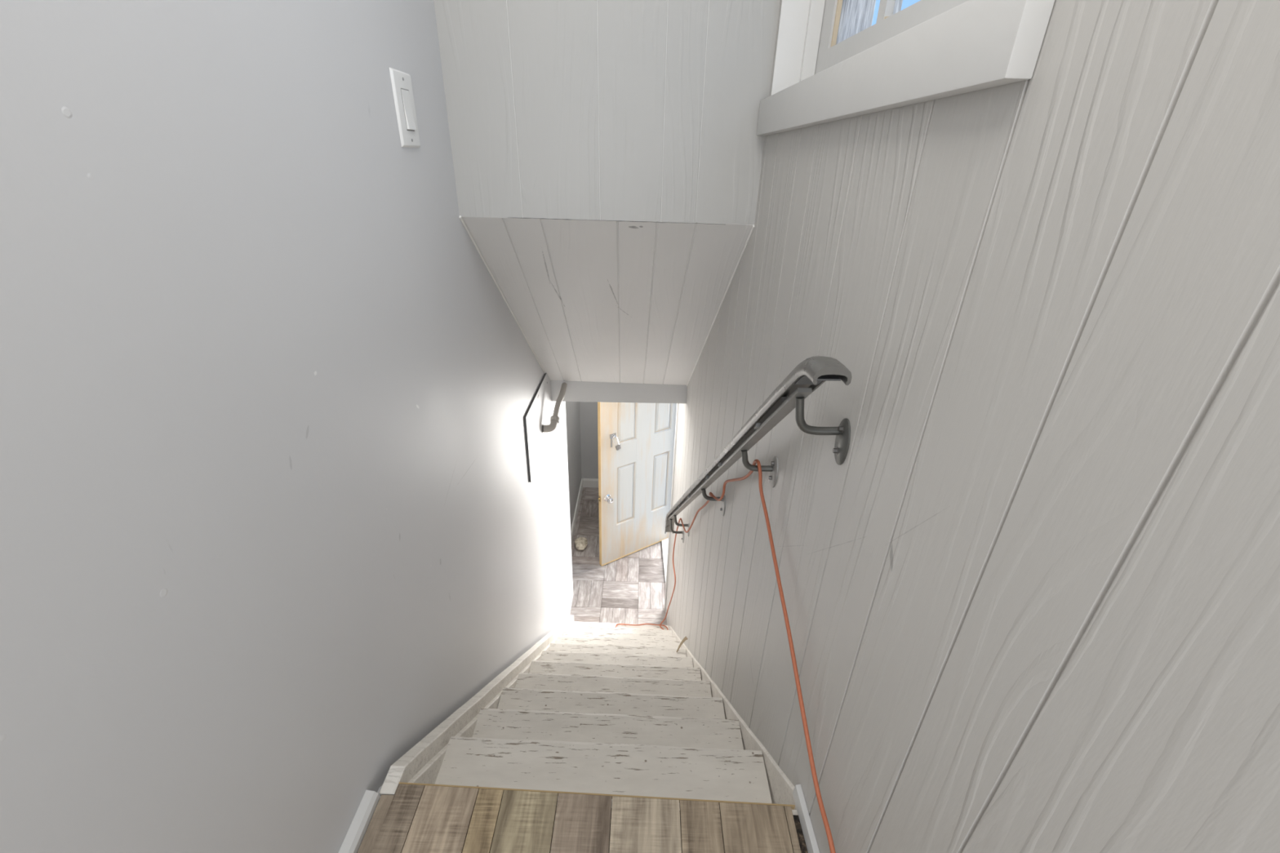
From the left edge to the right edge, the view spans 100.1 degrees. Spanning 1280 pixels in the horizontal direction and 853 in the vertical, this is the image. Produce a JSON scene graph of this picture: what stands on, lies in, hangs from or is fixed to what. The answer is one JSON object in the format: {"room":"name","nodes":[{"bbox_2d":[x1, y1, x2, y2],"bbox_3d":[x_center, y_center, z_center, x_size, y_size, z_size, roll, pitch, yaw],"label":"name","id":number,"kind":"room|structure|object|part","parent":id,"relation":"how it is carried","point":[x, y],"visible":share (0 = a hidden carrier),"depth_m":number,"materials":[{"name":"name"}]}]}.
{"room":"staircase","nodes":[
{"label":"staircase","id":0,"kind":"room"},
{"bbox_2d":[0,0,573,852],"bbox_3d":[-0.643,0.719,1.344,0.119,4.870,5.530,2,27,0],"label":"wall","id":1,"kind":"structure","parent":0,"point":[272,516],"depth_m":0.75,"materials":[{"name":"grey paint"}]},
{"bbox_2d":[337,790,379,852],"bbox_3d":[-0.591,1.370,0.009,0.024,0.034,2.562,2,27,0],"label":"baseboard","id":2,"kind":"structure","parent":1,"relation":"attached to","point":[355,834],"depth_m":1.09,"materials":[{"name":"grey paint"}]},
{"bbox_2d":[389,67,420,147],"bbox_3d":[-0.536,-0.730,1.236,0.012,0.153,0.107,2,27,0],"label":"light switch","id":3,"kind":"object","parent":1,"relation":"attached to","point":[401,82],"visible":1,"depth_m":1.22,"materials":[{"name":"white plastic"}]},
{"bbox_2d":[459,215,545,373],"bbox_3d":[-0.547,-0.455,2.432,0.008,1.062,1.301,2,27,0],"label":"trim","id":4,"kind":"structure","parent":1,"relation":"attached to","point":[460,217],"depth_m":2.02,"materials":[{"name":"white wood"}]},
{"bbox_2d":[524,373,552,482],"bbox_3d":[-0.554,-0.037,2.976,0.013,0.370,0.697,2,27,0],"label":"access panel","id":5,"kind":"object","parent":1,"relation":"attached to","point":[539,412],"visible":1,"depth_m":2.88,"materials":[{"name":"grey paint"}]},
{"bbox_2d":[542,382,567,433],"bbox_3d":[-0.479,-0.114,3.146,0.083,0.176,0.392,7,27,10],"label":"pipe","id":6,"kind":"object","parent":5,"relation":"attached to","point":[554,419],"visible":1,"depth_m":3.07,"materials":[{"name":"metal"}]},
{"bbox_2d":[565,401,581,529],"bbox_3d":[-0.744,0.228,5.071,0.116,2.370,2.220,2,27,0],"label":"wall","id":7,"kind":"structure","parent":0,"point":[572,408],"depth_m":5.55,"materials":[{"name":"paint"}]},
{"bbox_2d":[570,478,582,545],"bbox_3d":[-0.699,1.068,5.615,0.018,0.115,1.767,2,27,0],"label":"baseboard","id":8,"kind":"structure","parent":7,"relation":"attached to","point":[575,518],"depth_m":5.83,"materials":[{"name":"white paint"}]},
{"bbox_2d":[357,783,808,852],"bbox_3d":[-0.089,1.458,0.062,1.034,0.160,2.590,2,27,0],"label":"floor","id":9,"kind":"structure","parent":0,"point":[416,819],"depth_m":1.12,"materials":[{"name":"brown wood"}]},
{"bbox_2d":[399,782,795,809],"bbox_3d":[-0.098,0.810,1.175,0.869,0.013,0.003,2,27,1],"label":"trim","id":10,"kind":"structure","parent":9,"relation":"attached to","point":[793,806],"depth_m":1.17,"materials":[{"name":"beige wood"}]},
{"bbox_2d":[579,401,598,479],"bbox_3d":[-0.054,-0.227,6.007,1.233,2.370,0.120,2,27,0],"label":"wall","id":11,"kind":"structure","parent":0,"point":[588,410],"depth_m":6.14,"materials":[{"name":"paint"}]},
{"bbox_2d":[582,478,598,488],"bbox_3d":[-0.212,0.686,6.395,0.930,0.115,0.018,2,27,0],"label":"baseboard","id":12,"kind":"structure","parent":11,"relation":"attached to","point":[587,482],"depth_m":6.38,"materials":[{"name":"white paint"}]},
{"bbox_2d":[433,0,780,223],"bbox_3d":[-0.078,-1.245,1.356,0.902,1.351,0.060,0,27,-2],"label":"wall","id":13,"kind":"structure","parent":0,"point":[628,110],"depth_m":1.50,"materials":[{"name":"paint"}]},
{"bbox_2d":[507,217,721,224],"bbox_3d":[-0.069,-0.627,1.636,0.665,0.007,0.002,0,27,-2],"label":"trim","id":14,"kind":"structure","parent":13,"relation":"attached to","point":[508,217],"depth_m":1.64,"materials":[{"name":"white wood"}]},
{"bbox_2d":[462,217,754,385],"bbox_3d":[-0.100,-0.469,2.469,0.899,1.125,1.385,2,27,0],"label":"ceiling","id":15,"kind":"structure","parent":0,"point":[624,301],"depth_m":2.06,"materials":[{"name":"white wood"}]},
{"bbox_2d":[569,487,666,625],"bbox_3d":[-0.078,1.451,5.165,1.283,0.130,2.900,2,27,0],"label":"floor","id":16,"kind":"structure","parent":0,"point":[620,592],"depth_m":5.02,"materials":[{"name":"grey wood"}]},
{"bbox_2d":[574,537,587,550],"bbox_3d":[-0.597,1.183,5.436,0.130,0.077,0.194,2,27,0],"label":"stone","id":17,"kind":"object","parent":16,"relation":"on","point":[581,543],"visible":1,"depth_m":5.39,"materials":[{"name":"beige stone"}]},
{"bbox_2d":[377,614,798,815],"bbox_3d":[-0.128,1.255,2.837,0.939,2.322,2.618,2,27,0],"label":"staircase","id":18,"kind":"structure","parent":16,"relation":"on","point":[590,707],"depth_m":1.69,"materials":[{"name":"white paint"}]},
{"bbox_2d":[675,636,687,652],"bbox_3d":[0.244,1.282,3.157,0.084,0.065,0.026,-16,32,-31],"label":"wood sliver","id":19,"kind":"object","parent":18,"relation":"on","point":[685,638],"visible":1,"depth_m":3.16,"materials":[{"name":"beige wood"}]},
{"bbox_2d":[615,459,835,852],"bbox_3d":[0.081,1.048,2.449,0.424,2.665,2.845,1,27,-2],"label":"extension cord","id":20,"kind":"object","parent":18,"relation":"on","point":[822,810],"visible":0.94,"depth_m":1.22,"materials":[{"name":"orange rubber"}]},
{"bbox_2d":[666,0,1279,852],"bbox_3d":[0.400,0.322,2.186,0.150,4.870,7.431,1,27,-2],"label":"wall","id":21,"kind":"structure","parent":0,"point":[1032,599],"depth_m":0.54,"materials":[{"name":"white wood"}]},
{"bbox_2d":[550,380,687,404],"bbox_3d":[-0.131,-0.242,3.331,0.846,0.188,0.123,2,27,0],"label":"trim","id":22,"kind":"structure","parent":21,"relation":"attached to","point":[575,391],"depth_m":3.31,"materials":[{"name":"paint"}]},
{"bbox_2d":[597,402,676,566],"bbox_3d":[0.006,0.357,4.921,0.854,2.030,0.114,-16,32,-30],"label":"door","id":23,"kind":"structure","parent":21,"relation":"in","point":[635,479],"depth_m":4.96,"materials":[{"name":"white wood"}]},
{"bbox_3d":[-0.278,0.660,4.838,0.066,0.066,0.072,-16,32,-30],"label":"knob","id":24,"kind":"part","parent":23,"relation":"part of","materials":[{"name":"silver metal"}]},
{"bbox_3d":[-0.227,0.084,4.602,0.062,0.038,0.029,-16,32,-30],"label":"hasp plate","id":25,"kind":"part","parent":23,"relation":"part of","materials":[{"name":"silver metal"}]},
{"bbox_2d":[613,435,621,450],"bbox_3d":[-0.201,0.142,4.649,0.080,0.145,0.018,-16,32,-30],"label":"padlock","id":26,"kind":"object","parent":23,"relation":"hanging from","point":[618,446],"visible":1,"depth_m":4.66,"materials":[{"name":"metal"}]},
{"bbox_2d":[661,537,668,582],"bbox_3d":[0.308,1.388,5.171,0.150,0.036,0.980,1,27,-2],"label":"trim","id":27,"kind":"structure","parent":21,"relation":"attached to","point":[664,542],"depth_m":5.38,"materials":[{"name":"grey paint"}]},
{"bbox_2d":[664,403,679,611],"bbox_3d":[0.246,0.688,4.247,0.013,2.076,0.038,2,27,0],"label":"trim","id":28,"kind":"structure","parent":21,"relation":"attached to","point":[677,404],"depth_m":4.13,"materials":[{"name":"paint"}]},
{"bbox_2d":[686,224,754,386],"bbox_3d":[0.322,-0.435,2.483,0.008,1.086,1.318,1,27,-2],"label":"trim","id":29,"kind":"structure","parent":21,"relation":"attached to","point":[753,227],"depth_m":2.09,"materials":[{"name":"white wood"}]},
{"bbox_2d":[664,355,852,542],"bbox_3d":[0.268,0.304,2.172,0.114,1.946,2.093,1,27,-2],"label":"handrail","id":30,"kind":"object","parent":21,"relation":"attached to","point":[809,375],"visible":0.99,"depth_m":1.06,"materials":[{"name":"grey metal"}]},
{"bbox_3d":[0.232,0.637,3.419,0.089,0.112,0.016,2,27,0],"label":"bracket arm","id":31,"kind":"part","parent":30,"relation":"part of","materials":[{"name":"metal"}]},
{"bbox_3d":[0.241,0.556,3.161,0.089,0.079,0.016,2,27,0],"label":"bracket arm","id":32,"kind":"part","parent":30,"relation":"part of","materials":[{"name":"metal"}]},
{"bbox_3d":[0.281,0.266,2.092,0.088,0.056,0.016,2,27,0],"label":"bracket arm","id":33,"kind":"part","parent":30,"relation":"part of","materials":[{"name":"metal"}]},
{"bbox_3d":[0.305,0.089,1.403,0.089,0.064,0.016,2,27,0],"label":"bracket arm","id":34,"kind":"part","parent":30,"relation":"part of","materials":[{"name":"metal"}]},
{"bbox_3d":[0.321,-0.019,0.971,0.089,0.075,0.016,2,27,0],"label":"bracket arm","id":35,"kind":"part","parent":30,"relation":"part of","materials":[{"name":"metal"}]},
{"bbox_3d":[0.288,-0.073,0.875,0.044,0.044,0.089,2,27,0],"label":"plate","id":36,"kind":"part","parent":30,"relation":"part of","materials":[{"name":"grey metal"}]},
{"bbox_2d":[792,784,819,852],"bbox_3d":[0.376,1.389,0.025,0.018,0.034,2.602,1,27,-2],"label":"baseboard","id":37,"kind":"structure","parent":21,"relation":"attached to","point":[802,808],"depth_m":1.12,"materials":[{"name":"grey paint"}]},
{"bbox_2d":[756,0,1054,135],"bbox_3d":[0.447,-1.033,0.804,0.178,1.023,1.112,1,27,-2],"label":"window","id":38,"kind":"structure","parent":21,"relation":"in","point":[831,63],"depth_m":0.83,"materials":[{"name":"white paint"}]},
{"bbox_3d":[0.509,-1.036,0.818,0.034,0.829,1.054,1,27,-2],"label":"sash","id":39,"kind":"part","parent":38,"relation":"part of","materials":[{"name":"grey paint"}]}
]}

